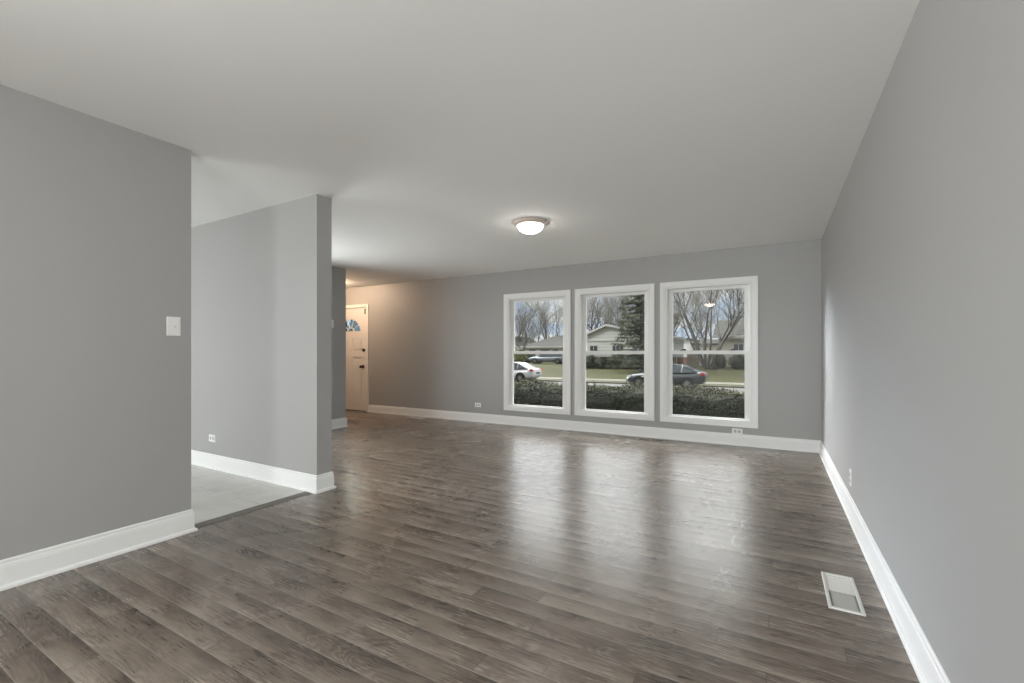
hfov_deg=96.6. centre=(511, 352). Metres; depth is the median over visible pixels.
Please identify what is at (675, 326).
bare tree
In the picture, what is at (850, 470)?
wall outlet
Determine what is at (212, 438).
wall outlet
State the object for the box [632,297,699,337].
bare tree
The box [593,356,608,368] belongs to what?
shrub
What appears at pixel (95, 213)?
wall
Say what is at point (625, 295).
bare tree
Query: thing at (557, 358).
car
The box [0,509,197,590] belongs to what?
baseboard
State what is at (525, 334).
bare tree
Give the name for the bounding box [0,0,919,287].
ceiling
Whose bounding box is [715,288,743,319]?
bare tree
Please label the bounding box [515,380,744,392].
road
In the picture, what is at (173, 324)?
light switch
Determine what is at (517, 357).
shrub
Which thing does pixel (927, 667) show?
baseboard
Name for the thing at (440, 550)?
floor
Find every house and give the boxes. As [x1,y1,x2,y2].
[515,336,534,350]
[520,335,562,356]
[586,324,699,364]
[692,320,744,366]
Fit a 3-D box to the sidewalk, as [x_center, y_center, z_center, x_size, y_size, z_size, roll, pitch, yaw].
[3.769,2.106,36.603,150.000,0.174,1.200,0,0,30]
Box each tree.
[515,300,561,342]
[515,301,547,343]
[515,301,549,350]
[515,302,532,343]
[519,297,603,336]
[519,300,561,339]
[554,296,615,331]
[562,296,621,330]
[587,296,638,325]
[587,298,604,330]
[596,295,634,325]
[603,295,638,328]
[606,294,673,371]
[632,288,743,368]
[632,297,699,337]
[673,293,696,337]
[684,292,718,339]
[703,289,743,328]
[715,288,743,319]
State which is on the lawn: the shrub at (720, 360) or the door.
the shrub at (720, 360)
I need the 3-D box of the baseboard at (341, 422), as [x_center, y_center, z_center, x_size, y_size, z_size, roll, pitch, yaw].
[-4.280,1.072,6.774,2.722,0.142,2.256,0,0,30]
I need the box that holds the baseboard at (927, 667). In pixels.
[819,441,950,682]
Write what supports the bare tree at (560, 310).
on the lawn
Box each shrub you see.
[514,350,527,361]
[524,354,533,362]
[586,355,595,367]
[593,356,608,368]
[607,356,619,368]
[617,357,631,368]
[706,350,718,369]
[715,354,726,368]
[727,355,744,368]
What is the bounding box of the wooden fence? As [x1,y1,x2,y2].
[687,354,698,366]
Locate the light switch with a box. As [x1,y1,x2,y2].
[166,316,180,335]
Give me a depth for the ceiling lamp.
4.46 m
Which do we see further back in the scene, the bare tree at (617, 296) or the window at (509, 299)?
the bare tree at (617, 296)
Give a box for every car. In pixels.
[514,362,542,381]
[529,354,562,363]
[626,364,708,388]
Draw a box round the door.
[346,304,368,411]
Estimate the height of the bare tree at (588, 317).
13.983 m
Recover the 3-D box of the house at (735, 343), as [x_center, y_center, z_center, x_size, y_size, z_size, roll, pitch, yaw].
[24.213,-1.007,47.759,11.514,4.960,9.060,0,0,30]
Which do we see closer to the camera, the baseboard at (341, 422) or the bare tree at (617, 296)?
the baseboard at (341, 422)
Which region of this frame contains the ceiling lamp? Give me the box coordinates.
[513,217,547,234]
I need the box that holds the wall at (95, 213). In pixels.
[0,84,190,559]
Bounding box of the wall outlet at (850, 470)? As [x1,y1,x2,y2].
[849,469,851,486]
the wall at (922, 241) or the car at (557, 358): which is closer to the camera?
the wall at (922, 241)
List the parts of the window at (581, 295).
sash, sash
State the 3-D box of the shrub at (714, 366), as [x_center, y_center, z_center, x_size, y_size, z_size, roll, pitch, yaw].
[18.306,0.632,41.959,1.310,1.915,1.341,0,0,30]
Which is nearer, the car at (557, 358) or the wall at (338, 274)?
the wall at (338, 274)
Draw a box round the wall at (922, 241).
[821,0,1023,682]
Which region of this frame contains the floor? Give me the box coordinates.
[0,410,919,682]
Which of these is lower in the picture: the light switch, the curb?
the curb
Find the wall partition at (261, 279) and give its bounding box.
[191,194,331,474]
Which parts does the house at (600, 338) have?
pane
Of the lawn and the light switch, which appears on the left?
the light switch
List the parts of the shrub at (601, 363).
stem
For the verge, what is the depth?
33.14 m
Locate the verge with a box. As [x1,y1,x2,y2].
[538,379,744,385]
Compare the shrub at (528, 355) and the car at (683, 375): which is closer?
the car at (683, 375)
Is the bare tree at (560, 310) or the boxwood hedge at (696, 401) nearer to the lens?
the boxwood hedge at (696, 401)
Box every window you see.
[504,290,570,414]
[575,283,654,420]
[660,276,757,428]
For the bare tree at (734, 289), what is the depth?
70.45 m
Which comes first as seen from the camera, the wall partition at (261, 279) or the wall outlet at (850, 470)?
the wall outlet at (850, 470)
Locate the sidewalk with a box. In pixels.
[535,377,744,384]
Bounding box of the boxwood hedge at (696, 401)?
[514,377,744,418]
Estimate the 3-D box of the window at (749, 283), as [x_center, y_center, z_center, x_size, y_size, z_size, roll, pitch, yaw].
[2.507,-0.009,5.852,1.154,1.848,0.153,0,0,30]
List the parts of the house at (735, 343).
garage door, pane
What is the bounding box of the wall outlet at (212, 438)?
[209,434,215,441]
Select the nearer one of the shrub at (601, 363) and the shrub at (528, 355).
the shrub at (601, 363)
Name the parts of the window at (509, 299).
sash, sash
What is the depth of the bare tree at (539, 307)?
76.69 m
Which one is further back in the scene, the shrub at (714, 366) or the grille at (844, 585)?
the shrub at (714, 366)
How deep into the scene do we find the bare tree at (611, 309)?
69.57 m
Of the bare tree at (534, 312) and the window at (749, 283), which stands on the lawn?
the bare tree at (534, 312)
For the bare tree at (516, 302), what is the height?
13.788 m
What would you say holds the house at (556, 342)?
on the lawn
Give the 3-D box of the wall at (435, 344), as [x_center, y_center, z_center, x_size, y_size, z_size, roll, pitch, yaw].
[-0.292,-0.077,7.495,9.233,2.440,0.160,0,0,30]
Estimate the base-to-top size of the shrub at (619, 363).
1.488 m
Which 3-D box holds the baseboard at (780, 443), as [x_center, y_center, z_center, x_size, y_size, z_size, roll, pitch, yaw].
[0.373,1.072,7.004,7.269,0.142,0.027,0,0,30]
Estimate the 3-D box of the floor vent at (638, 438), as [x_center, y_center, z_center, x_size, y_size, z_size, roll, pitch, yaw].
[1.825,1.138,5.965,0.364,0.010,0.100,0,0,30]
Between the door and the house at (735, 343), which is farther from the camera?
the house at (735, 343)
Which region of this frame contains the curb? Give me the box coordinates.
[514,379,744,387]
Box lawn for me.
[528,362,744,382]
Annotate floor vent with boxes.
[637,438,666,441]
[821,571,865,616]
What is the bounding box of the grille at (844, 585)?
[825,574,855,595]
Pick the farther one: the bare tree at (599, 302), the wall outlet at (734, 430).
the bare tree at (599, 302)
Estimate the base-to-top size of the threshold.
0.043 m
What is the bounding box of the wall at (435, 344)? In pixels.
[346,239,820,440]
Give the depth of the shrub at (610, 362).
45.06 m
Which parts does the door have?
panel, fan light pane, panel, panel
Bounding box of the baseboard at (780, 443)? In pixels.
[368,405,820,452]
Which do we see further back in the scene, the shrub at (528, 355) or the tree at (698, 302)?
the shrub at (528, 355)
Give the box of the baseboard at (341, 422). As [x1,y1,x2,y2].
[332,418,347,428]
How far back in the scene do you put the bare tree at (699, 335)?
76.62 m
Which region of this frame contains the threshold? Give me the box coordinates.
[195,492,311,527]
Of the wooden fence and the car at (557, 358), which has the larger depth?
the car at (557, 358)
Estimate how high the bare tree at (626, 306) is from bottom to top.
12.818 m
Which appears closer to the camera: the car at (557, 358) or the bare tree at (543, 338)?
the car at (557, 358)
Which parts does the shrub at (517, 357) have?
stem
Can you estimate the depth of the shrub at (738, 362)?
41.23 m
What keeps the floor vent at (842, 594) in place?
in the floor
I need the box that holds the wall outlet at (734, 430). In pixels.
[732,428,742,433]
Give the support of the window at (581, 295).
in the wall at (435, 344)
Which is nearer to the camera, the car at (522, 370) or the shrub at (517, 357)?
the car at (522, 370)
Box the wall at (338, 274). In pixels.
[332,266,345,418]
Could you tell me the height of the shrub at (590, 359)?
1.447 m
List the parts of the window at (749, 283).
sash, sash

